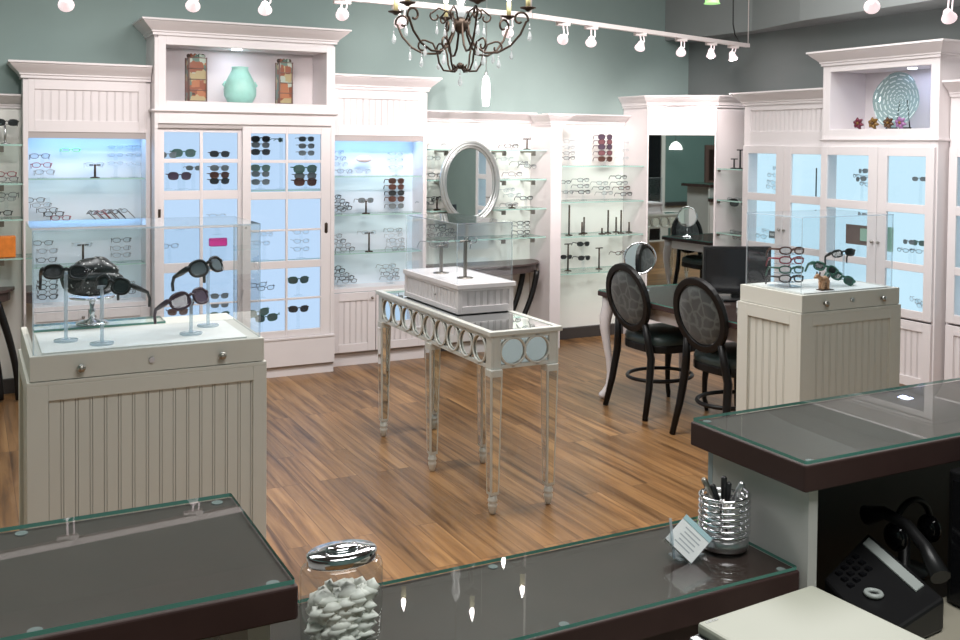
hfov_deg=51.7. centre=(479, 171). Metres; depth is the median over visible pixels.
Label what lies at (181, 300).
sunglasses
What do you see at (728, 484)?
pen
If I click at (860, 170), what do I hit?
sunglasses
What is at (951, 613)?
desk
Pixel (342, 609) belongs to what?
candies
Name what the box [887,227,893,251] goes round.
name card
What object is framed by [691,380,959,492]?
countertop
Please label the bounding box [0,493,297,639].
countertop
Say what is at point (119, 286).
sunglasses
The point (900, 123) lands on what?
flower
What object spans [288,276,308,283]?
sunglasses
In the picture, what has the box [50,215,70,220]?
eyeglasses
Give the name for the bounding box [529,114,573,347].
divider panel
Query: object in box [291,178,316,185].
sunglasses
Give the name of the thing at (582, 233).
stand
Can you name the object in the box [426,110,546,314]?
shelf unit
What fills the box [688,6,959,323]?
wall
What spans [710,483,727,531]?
pen
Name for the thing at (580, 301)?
shelf unit
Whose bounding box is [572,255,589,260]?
sunglasses
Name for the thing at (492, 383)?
mirror
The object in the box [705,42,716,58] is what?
track spotlight
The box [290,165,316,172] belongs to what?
sunglasses
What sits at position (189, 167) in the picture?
sunglasses
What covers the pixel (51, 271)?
sunglasses
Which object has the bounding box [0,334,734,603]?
floor
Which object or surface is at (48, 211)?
eyeglasses
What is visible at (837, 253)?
sunglasses
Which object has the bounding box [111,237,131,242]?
eyeglasses
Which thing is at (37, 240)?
eyeglasses
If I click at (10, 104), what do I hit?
shelf unit
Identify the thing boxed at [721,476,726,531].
pen
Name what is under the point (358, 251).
glass shelf
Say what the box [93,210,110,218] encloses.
eyeglasses
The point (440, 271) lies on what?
stand
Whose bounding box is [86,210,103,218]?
eyeglasses
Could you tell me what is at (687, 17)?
ceiling
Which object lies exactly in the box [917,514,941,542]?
cushion
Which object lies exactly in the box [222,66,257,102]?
vase
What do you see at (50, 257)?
eyeglasses
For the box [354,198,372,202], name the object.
sunglasses
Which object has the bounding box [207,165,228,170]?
sunglasses
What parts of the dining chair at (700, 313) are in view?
leg, frame, seat rail, seat, leg, leg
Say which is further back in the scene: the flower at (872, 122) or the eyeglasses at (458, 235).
the flower at (872, 122)
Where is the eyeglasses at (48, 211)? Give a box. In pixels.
[43,211,64,216]
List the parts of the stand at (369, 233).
post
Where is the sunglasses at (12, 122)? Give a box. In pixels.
[0,119,18,125]
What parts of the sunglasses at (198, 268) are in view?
frame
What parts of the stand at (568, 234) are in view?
post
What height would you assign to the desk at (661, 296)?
0.709 m
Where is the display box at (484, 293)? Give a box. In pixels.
[403,213,515,314]
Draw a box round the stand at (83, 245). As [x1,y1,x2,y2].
[77,244,88,258]
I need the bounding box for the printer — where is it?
[690,586,925,639]
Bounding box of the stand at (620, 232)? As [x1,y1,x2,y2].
[618,210,623,233]
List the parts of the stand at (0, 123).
post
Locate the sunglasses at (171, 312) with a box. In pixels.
[166,308,188,315]
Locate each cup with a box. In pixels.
[698,487,750,554]
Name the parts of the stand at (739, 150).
post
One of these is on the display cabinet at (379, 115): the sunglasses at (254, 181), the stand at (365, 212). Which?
the stand at (365, 212)
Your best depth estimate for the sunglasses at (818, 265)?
4.67 m
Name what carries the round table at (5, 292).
on the floor
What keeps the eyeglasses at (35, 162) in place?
on the rack
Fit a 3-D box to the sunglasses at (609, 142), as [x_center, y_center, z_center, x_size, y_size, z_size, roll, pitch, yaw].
[1.045,-0.254,8.425,0.145,0.048,0.123,0,2,-20]
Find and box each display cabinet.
[7,59,152,326]
[333,73,441,366]
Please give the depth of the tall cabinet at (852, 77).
6.61 m
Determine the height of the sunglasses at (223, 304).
0.042 m
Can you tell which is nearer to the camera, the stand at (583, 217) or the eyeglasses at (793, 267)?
the eyeglasses at (793, 267)
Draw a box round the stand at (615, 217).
[613,217,618,231]
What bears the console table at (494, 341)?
on the floor
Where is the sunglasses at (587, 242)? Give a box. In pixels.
[572,241,589,245]
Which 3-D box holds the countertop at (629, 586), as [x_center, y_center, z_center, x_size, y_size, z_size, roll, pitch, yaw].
[0.078,1.171,1.769,1.023,0.860,0.290,0,2,-27]
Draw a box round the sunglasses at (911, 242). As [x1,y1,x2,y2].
[903,239,918,244]
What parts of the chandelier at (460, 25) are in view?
arm, arm, arm, arm, arm, arm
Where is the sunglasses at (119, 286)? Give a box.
[95,274,150,306]
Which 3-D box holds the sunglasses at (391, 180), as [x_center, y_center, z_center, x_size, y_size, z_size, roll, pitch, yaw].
[-0.656,0.068,7.591,0.138,0.046,0.117,1,1,-28]
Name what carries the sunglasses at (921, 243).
on the rack
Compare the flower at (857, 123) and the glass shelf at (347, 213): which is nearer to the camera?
the flower at (857, 123)
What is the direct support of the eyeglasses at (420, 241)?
on the stand at (440, 271)
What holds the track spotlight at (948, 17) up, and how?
attached to the track rail
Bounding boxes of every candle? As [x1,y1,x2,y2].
[393,0,397,9]
[444,0,447,16]
[507,0,510,14]
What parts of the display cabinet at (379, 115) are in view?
door, panel, header panel, crown, door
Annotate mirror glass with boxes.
[447,148,491,215]
[625,244,653,272]
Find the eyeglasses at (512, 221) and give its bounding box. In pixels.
[511,221,529,224]
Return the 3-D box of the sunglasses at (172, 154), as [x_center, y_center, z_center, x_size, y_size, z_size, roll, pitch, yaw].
[-2.134,-0.115,6.750,0.140,0.044,0.120,0,2,-27]
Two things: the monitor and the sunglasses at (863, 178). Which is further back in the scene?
the sunglasses at (863, 178)
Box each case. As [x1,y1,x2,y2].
[18,216,266,538]
[209,238,226,245]
[356,156,371,161]
[736,209,900,414]
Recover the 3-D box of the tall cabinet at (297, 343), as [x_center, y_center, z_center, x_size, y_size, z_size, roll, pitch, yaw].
[-1.650,0.214,6.924,1.420,2.447,0.436,0,2,-27]
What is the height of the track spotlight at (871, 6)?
0.157 m
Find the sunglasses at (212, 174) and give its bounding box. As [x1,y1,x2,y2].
[206,172,229,177]
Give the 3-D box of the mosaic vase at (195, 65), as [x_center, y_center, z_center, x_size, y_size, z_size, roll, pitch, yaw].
[-1.939,-0.639,6.769,0.127,0.332,0.129,0,2,-27]
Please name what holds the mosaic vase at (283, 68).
in the tall cabinet at (297, 343)
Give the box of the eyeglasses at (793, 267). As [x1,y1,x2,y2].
[765,265,803,274]
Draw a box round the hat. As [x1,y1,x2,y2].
[60,256,123,296]
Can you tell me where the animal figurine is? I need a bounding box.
[814,272,833,290]
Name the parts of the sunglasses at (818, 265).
frame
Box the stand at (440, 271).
[433,245,448,273]
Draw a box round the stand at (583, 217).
[583,217,586,233]
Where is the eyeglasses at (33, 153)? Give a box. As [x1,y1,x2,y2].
[29,153,49,159]
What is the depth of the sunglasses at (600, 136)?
8.37 m
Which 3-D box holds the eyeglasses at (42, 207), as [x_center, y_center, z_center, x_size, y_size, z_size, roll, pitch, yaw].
[-2.828,0.249,6.475,0.128,0.042,0.118,-1,2,-29]
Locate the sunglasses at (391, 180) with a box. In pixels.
[384,178,403,183]
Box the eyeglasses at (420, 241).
[417,241,448,248]
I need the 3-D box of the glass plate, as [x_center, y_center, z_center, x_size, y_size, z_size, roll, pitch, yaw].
[2.836,-0.480,6.710,0.115,0.388,0.377,0,2,-27]
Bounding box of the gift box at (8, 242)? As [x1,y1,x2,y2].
[0,235,15,257]
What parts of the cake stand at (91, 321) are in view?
dish, stem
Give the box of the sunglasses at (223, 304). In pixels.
[211,303,228,307]
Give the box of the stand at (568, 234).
[566,205,572,235]
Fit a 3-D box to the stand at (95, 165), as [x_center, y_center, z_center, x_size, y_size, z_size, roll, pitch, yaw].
[-2.545,-0.005,6.551,0.060,0.090,0.060,1,2,13]
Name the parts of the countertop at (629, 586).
panel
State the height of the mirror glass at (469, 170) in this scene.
0.544 m
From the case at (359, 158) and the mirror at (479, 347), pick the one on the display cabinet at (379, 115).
the case at (359, 158)
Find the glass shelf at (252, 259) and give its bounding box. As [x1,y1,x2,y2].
[251,258,319,261]
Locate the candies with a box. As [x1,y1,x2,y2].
[304,576,379,639]
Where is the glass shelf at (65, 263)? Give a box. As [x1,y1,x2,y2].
[32,260,144,268]
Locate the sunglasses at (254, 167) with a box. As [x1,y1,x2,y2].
[251,164,270,170]
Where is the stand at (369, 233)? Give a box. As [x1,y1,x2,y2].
[365,232,373,251]
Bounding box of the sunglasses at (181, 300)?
[153,287,208,323]
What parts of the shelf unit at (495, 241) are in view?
crown, glass shelf, glass shelf, glass shelf, glass shelf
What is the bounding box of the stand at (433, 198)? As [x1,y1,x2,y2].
[433,198,440,209]
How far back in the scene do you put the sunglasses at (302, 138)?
7.13 m
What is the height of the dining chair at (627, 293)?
0.929 m
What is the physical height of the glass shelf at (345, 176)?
0.008 m
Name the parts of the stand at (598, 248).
post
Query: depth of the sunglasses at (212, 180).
6.86 m
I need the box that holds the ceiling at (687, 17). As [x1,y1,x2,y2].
[665,0,959,41]
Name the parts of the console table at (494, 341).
leg, leg, apron frame, frame, leg, leg, leg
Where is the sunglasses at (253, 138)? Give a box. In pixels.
[251,136,270,141]
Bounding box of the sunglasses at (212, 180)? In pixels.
[207,178,229,183]
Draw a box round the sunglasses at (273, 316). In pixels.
[254,312,279,322]
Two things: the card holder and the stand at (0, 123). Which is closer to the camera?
the card holder
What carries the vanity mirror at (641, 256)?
on the desk at (661, 296)
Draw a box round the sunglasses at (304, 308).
[288,305,308,312]
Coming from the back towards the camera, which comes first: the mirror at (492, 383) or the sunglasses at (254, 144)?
the sunglasses at (254, 144)
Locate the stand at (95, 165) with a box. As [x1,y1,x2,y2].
[89,164,100,177]
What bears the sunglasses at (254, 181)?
on the rack
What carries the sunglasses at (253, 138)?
on the rack
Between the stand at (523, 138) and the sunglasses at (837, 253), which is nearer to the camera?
the sunglasses at (837, 253)
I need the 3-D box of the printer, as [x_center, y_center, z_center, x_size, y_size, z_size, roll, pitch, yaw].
[0.526,0.793,1.501,0.299,0.164,0.300,0,2,-31]
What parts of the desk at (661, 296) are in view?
leg, glass, leg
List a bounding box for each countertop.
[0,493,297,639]
[270,516,798,639]
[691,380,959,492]
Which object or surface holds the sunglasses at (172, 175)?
on the rack
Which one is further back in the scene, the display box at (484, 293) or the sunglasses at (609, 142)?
the sunglasses at (609, 142)
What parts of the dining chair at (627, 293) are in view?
leg, frame, leg, seat, seat rail, leg, leg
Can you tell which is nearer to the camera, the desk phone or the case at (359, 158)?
the desk phone
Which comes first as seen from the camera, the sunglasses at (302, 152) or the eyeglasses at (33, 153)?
the eyeglasses at (33, 153)
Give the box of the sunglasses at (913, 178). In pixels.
[912,177,924,180]
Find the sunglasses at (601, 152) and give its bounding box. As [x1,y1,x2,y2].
[593,150,611,155]
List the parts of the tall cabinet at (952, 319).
crown, door, door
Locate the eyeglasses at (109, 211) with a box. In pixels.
[107,209,125,218]
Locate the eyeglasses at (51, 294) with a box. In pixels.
[37,294,57,299]
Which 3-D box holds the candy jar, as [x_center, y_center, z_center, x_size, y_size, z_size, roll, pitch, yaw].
[-0.218,0.664,1.560,0.134,0.160,0.088,0,2,-27]
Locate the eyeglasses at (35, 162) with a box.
[30,162,51,167]
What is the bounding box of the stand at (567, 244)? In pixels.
[564,243,571,270]
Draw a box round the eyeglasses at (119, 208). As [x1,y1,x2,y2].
[116,208,134,217]
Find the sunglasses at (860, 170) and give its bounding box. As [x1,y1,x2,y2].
[859,169,867,172]
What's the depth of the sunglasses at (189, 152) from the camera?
6.75 m
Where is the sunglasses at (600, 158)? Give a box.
[593,156,611,161]
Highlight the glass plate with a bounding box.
[874,74,917,128]
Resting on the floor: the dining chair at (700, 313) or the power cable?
the dining chair at (700, 313)
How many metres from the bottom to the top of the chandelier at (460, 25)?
1.629 m
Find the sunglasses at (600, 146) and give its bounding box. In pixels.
[593,144,611,149]
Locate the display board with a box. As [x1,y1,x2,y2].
[846,224,866,245]
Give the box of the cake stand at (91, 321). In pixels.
[68,293,115,325]
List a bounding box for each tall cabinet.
[132,16,351,377]
[618,95,744,341]
[729,88,822,281]
[806,38,959,389]
[942,79,959,382]
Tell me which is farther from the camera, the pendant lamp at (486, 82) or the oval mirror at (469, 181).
the oval mirror at (469, 181)
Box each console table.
[376,288,562,514]
[426,259,539,314]
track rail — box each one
[349,0,531,17]
[530,0,749,47]
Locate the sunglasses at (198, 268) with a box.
[171,256,223,290]
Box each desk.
[598,284,737,398]
[924,596,959,639]
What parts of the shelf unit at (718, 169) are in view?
glass shelf, glass shelf, glass shelf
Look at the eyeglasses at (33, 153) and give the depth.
6.40 m
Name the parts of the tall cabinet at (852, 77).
door, light panel, crown, ledge moulding, door, door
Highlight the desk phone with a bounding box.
[825,505,950,637]
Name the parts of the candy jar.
lid, knob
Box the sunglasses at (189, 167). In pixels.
[183,165,198,169]
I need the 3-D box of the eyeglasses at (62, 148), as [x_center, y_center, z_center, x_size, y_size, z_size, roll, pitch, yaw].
[-2.705,-0.139,6.543,0.128,0.039,0.118,0,2,-27]
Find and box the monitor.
[702,246,770,300]
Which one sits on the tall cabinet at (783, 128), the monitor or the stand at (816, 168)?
the stand at (816, 168)
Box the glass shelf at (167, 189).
[166,188,319,191]
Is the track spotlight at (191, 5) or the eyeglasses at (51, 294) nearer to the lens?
the track spotlight at (191, 5)
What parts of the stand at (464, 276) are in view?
post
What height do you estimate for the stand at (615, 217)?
0.130 m
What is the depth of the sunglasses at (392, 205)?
7.54 m
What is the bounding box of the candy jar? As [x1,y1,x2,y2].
[299,539,382,639]
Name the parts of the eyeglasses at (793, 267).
frame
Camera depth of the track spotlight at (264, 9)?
5.31 m
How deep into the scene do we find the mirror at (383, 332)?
5.54 m
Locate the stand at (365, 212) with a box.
[362,200,370,213]
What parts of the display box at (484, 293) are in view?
beadboard panel, lid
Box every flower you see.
[853,117,863,128]
[868,117,878,128]
[883,117,893,128]
[895,116,905,128]
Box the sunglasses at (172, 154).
[164,152,175,157]
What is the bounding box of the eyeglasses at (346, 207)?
[335,206,351,209]
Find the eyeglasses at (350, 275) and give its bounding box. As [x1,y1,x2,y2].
[335,275,354,280]
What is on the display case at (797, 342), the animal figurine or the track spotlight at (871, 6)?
the animal figurine
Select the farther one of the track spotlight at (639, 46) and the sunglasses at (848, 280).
the track spotlight at (639, 46)
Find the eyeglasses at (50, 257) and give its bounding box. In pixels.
[36,257,56,262]
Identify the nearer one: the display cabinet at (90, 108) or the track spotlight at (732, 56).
the display cabinet at (90, 108)
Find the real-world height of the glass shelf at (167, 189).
0.008 m
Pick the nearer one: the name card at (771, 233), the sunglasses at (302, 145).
the sunglasses at (302, 145)
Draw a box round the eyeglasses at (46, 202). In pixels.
[30,202,51,207]
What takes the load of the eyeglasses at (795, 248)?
on the tower at (774, 253)
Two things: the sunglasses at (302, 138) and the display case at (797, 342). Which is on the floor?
the display case at (797, 342)
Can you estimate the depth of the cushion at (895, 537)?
2.07 m
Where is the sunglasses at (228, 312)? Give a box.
[208,311,229,313]
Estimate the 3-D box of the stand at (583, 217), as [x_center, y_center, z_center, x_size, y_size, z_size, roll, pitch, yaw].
[0.877,0.450,8.354,0.060,0.139,0.060,0,2,-27]
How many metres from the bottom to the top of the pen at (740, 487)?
0.106 m
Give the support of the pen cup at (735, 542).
on the countertop at (629, 586)
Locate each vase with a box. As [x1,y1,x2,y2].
[185,53,206,101]
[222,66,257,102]
[275,59,292,103]
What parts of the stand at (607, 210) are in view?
post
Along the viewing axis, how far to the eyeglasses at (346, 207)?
7.36 m
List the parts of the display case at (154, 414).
knob, beadboard panel, drawer, lid, knob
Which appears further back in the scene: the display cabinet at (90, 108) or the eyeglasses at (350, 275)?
the eyeglasses at (350, 275)
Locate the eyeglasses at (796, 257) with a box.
[765,256,803,265]
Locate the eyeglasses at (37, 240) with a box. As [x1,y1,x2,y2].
[32,240,53,245]
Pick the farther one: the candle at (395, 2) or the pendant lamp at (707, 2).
the pendant lamp at (707, 2)
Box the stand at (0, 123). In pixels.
[0,123,9,143]
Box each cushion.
[611,270,642,323]
[679,285,719,344]
[883,523,907,551]
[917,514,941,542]
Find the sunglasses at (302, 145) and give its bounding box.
[299,143,313,148]
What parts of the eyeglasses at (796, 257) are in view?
frame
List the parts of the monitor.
panel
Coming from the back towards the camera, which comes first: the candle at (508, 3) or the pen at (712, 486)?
the candle at (508, 3)
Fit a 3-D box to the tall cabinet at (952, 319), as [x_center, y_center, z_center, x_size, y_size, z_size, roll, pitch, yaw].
[3.227,0.472,5.989,0.362,2.072,0.770,0,2,-27]
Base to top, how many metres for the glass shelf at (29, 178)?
0.008 m
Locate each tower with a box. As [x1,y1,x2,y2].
[774,253,795,273]
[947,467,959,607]
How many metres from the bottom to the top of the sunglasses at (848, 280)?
0.107 m
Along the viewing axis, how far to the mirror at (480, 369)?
5.09 m
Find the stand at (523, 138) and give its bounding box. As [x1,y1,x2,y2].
[523,138,530,149]
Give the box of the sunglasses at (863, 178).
[856,176,867,181]
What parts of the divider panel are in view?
crown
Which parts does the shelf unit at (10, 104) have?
glass shelf, crown, glass shelf, glass shelf, glass shelf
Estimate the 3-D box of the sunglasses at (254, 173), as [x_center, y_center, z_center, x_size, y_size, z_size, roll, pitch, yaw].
[-1.573,0.014,7.045,0.140,0.044,0.120,1,1,-29]
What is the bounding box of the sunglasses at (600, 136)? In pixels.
[593,134,611,139]
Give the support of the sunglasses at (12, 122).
on the stand at (0, 123)
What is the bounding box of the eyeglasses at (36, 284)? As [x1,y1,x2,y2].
[36,284,57,289]
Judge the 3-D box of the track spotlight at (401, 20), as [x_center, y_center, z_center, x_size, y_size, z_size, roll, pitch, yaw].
[-0.461,-0.903,5.777,0.100,0.134,0.082,0,2,-27]
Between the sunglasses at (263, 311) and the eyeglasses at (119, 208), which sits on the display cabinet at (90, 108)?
the eyeglasses at (119, 208)
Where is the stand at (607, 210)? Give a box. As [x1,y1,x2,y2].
[604,210,610,232]
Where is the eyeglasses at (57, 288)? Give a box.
[37,288,57,294]
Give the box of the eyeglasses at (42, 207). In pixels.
[36,207,57,212]
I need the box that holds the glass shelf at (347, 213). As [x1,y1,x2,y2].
[334,211,420,215]
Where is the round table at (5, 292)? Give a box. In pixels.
[0,286,18,400]
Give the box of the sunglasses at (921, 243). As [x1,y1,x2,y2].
[914,240,923,245]
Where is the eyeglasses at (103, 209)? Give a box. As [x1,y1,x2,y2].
[100,209,118,218]
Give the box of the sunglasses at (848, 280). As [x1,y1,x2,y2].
[823,271,855,285]
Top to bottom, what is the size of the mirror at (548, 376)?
0.515 m
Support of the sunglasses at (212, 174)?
on the rack
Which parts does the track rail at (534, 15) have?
hanger rod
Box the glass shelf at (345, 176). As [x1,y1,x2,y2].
[335,175,421,177]
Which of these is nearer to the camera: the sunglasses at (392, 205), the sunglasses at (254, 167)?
the sunglasses at (254, 167)
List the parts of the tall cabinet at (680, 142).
mirror panel, frame, crown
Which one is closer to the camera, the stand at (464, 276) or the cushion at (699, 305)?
the stand at (464, 276)
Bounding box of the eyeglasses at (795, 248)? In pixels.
[765,246,803,256]
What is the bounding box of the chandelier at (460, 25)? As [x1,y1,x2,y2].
[388,0,535,79]
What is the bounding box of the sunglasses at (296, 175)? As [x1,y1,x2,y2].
[292,172,316,179]
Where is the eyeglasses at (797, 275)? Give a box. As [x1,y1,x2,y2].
[765,274,803,283]
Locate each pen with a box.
[701,477,730,531]
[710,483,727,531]
[718,481,744,530]
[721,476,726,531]
[724,481,731,518]
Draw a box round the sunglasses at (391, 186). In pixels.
[383,184,403,189]
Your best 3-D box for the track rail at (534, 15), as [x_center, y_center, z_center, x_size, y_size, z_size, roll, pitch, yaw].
[1.257,-1.569,7.165,2.561,1.149,0.036,-1,2,-43]
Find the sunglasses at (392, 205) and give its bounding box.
[384,203,403,208]
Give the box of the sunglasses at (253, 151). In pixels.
[251,149,270,154]
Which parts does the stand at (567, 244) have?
post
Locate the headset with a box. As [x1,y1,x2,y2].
[883,496,941,580]
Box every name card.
[769,231,774,238]
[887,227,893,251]
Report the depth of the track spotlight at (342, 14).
5.57 m
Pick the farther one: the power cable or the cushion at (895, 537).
the power cable
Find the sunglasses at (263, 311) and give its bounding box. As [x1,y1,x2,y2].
[251,307,268,317]
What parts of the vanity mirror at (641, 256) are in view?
frame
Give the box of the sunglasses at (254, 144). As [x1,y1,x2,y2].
[251,142,269,147]
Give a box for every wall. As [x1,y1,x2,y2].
[0,0,688,317]
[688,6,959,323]
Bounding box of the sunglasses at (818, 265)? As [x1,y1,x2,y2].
[804,261,838,276]
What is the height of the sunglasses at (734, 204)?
0.069 m
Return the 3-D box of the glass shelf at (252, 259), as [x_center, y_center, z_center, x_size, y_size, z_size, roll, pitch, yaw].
[-1.667,0.641,6.953,1.183,0.008,0.158,0,2,-27]
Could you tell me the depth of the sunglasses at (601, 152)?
8.37 m
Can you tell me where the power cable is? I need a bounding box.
[732,0,739,41]
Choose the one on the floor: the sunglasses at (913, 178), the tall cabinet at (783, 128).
the tall cabinet at (783, 128)
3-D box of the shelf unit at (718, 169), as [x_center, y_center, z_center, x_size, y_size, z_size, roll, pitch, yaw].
[2.153,0.253,8.133,0.296,0.558,0.286,0,2,-27]
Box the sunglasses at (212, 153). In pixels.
[207,151,229,156]
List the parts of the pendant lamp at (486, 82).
lamp shade, cord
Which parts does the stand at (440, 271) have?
post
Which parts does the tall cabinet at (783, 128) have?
door, crown, header panel, light panel, door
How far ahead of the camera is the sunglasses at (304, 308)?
7.15 m
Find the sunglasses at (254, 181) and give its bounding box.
[251,179,269,184]
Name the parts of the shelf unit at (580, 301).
glass shelf, crown, panel, glass shelf, glass shelf, glass shelf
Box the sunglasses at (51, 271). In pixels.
[39,264,90,290]
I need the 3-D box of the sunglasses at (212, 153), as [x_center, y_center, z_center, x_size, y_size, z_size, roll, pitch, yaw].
[-1.823,-0.126,6.911,0.146,0.046,0.123,0,2,-25]
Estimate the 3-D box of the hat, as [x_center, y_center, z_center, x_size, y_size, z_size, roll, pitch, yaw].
[-1.392,0.374,3.555,0.216,0.146,0.154,0,2,-27]
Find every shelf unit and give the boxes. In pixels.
[0,94,22,378]
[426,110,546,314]
[542,113,643,327]
[716,168,742,235]
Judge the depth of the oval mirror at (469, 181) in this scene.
7.59 m
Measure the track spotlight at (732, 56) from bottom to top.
0.124 m
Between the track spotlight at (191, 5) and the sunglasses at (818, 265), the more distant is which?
the track spotlight at (191, 5)
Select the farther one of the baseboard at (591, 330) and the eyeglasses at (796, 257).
the baseboard at (591, 330)
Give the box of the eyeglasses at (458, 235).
[447,235,477,247]
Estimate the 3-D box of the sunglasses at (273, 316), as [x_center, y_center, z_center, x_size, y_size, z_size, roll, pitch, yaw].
[-1.527,1.036,7.108,0.171,0.066,0.142,0,2,-4]
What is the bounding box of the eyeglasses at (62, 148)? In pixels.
[60,148,80,151]
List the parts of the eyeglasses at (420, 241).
frame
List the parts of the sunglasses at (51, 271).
frame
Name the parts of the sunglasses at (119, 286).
frame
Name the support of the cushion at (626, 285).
on the dining chair at (627, 293)
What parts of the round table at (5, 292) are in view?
leg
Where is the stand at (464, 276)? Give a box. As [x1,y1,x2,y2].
[457,240,472,278]
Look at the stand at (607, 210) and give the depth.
8.40 m
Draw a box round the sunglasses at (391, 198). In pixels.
[384,196,404,201]
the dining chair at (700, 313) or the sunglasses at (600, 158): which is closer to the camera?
the dining chair at (700, 313)
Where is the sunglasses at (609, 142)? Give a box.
[593,139,611,144]
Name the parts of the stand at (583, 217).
post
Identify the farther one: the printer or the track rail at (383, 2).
the track rail at (383, 2)
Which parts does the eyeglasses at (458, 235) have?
frame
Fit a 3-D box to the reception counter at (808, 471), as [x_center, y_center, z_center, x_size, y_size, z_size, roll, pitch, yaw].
[1.999,1.055,2.748,3.334,1.070,0.330,0,2,-27]
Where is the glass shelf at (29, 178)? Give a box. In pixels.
[28,177,144,179]
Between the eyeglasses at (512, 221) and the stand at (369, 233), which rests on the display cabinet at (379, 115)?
the stand at (369, 233)
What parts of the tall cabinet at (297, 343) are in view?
door, light panel, crown, ledge moulding, door, pull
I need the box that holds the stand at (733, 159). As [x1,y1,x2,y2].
[731,158,737,168]
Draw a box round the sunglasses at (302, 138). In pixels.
[295,136,313,141]
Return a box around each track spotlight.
[58,0,74,11]
[185,0,199,11]
[258,0,271,15]
[333,0,350,20]
[391,5,408,28]
[500,15,513,37]
[556,22,570,44]
[584,26,597,46]
[633,32,646,51]
[675,38,687,56]
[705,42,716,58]
[727,45,738,60]
[864,0,879,13]
[941,0,957,23]
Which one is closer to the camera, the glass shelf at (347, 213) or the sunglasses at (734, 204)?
the glass shelf at (347, 213)
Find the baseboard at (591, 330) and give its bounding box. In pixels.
[3,323,622,393]
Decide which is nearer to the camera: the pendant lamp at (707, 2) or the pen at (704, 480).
the pen at (704, 480)
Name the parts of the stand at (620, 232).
post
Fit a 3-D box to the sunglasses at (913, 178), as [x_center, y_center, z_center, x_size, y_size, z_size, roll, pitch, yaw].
[2.873,0.046,6.461,0.098,0.031,0.084,1,2,40]
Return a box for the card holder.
[662,514,711,565]
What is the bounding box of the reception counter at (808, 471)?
[691,377,959,597]
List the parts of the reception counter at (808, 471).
panel, glass, panel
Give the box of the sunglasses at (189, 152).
[169,149,195,156]
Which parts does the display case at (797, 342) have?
beadboard panel, drawer, lid, knob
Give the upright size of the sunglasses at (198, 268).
0.126 m
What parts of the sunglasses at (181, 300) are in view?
frame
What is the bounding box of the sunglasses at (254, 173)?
[251,171,269,176]
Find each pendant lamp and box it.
[482,0,489,105]
[704,0,719,4]
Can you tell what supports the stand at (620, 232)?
on the shelf unit at (580, 301)
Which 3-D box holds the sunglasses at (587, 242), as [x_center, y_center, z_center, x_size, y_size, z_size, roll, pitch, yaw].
[0.850,0.602,8.346,0.131,0.041,0.111,0,2,-25]
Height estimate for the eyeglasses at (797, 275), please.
0.066 m
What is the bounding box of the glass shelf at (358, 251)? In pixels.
[334,248,420,254]
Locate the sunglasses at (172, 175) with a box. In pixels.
[165,172,191,179]
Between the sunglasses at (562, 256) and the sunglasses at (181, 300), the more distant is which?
the sunglasses at (562, 256)
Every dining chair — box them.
[603,263,708,420]
[669,277,736,434]
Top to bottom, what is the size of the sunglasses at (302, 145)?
0.040 m
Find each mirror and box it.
[378,327,389,418]
[383,299,547,364]
[385,290,551,330]
[426,349,439,451]
[439,140,499,224]
[477,364,485,443]
[485,376,500,492]
[541,369,556,482]
[623,242,655,290]
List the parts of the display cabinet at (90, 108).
door, crown, panel, header panel, door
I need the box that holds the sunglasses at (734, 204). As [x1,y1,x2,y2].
[730,198,741,206]
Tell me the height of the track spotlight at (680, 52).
0.139 m
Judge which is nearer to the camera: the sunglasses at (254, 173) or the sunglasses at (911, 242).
the sunglasses at (911, 242)
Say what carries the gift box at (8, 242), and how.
on the shelf unit at (10, 104)
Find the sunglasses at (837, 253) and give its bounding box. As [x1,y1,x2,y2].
[824,248,855,264]
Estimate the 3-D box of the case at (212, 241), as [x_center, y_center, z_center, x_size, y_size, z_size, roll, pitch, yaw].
[-1.816,0.486,6.872,0.124,0.056,0.040,0,2,-27]
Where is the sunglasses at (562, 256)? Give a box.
[561,255,571,258]
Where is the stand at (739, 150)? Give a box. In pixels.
[736,149,742,168]
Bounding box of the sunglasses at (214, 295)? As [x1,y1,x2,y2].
[208,293,228,298]
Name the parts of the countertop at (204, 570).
panel, panel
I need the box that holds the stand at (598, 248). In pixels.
[595,247,602,269]
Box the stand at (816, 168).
[815,168,816,196]
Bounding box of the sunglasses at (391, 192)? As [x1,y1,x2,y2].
[384,190,404,195]
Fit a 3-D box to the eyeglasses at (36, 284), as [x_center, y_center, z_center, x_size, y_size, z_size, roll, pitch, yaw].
[-2.834,0.750,6.488,0.128,0.042,0.119,0,2,-29]
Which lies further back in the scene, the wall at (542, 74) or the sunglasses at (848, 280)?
the wall at (542, 74)
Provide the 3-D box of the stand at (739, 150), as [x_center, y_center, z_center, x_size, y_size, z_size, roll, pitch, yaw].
[2.122,-0.104,8.083,0.060,0.158,0.060,1,2,13]
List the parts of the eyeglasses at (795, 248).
frame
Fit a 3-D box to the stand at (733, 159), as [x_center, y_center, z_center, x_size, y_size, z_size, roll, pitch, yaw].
[2.097,-0.070,8.177,0.060,0.083,0.060,1,2,13]
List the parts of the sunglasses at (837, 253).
frame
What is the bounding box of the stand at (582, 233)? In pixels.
[578,222,584,234]
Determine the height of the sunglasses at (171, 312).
0.048 m
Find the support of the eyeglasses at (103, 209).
on the display cabinet at (90, 108)
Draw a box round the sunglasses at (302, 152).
[299,150,313,155]
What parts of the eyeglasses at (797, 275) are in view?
frame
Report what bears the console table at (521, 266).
on the floor

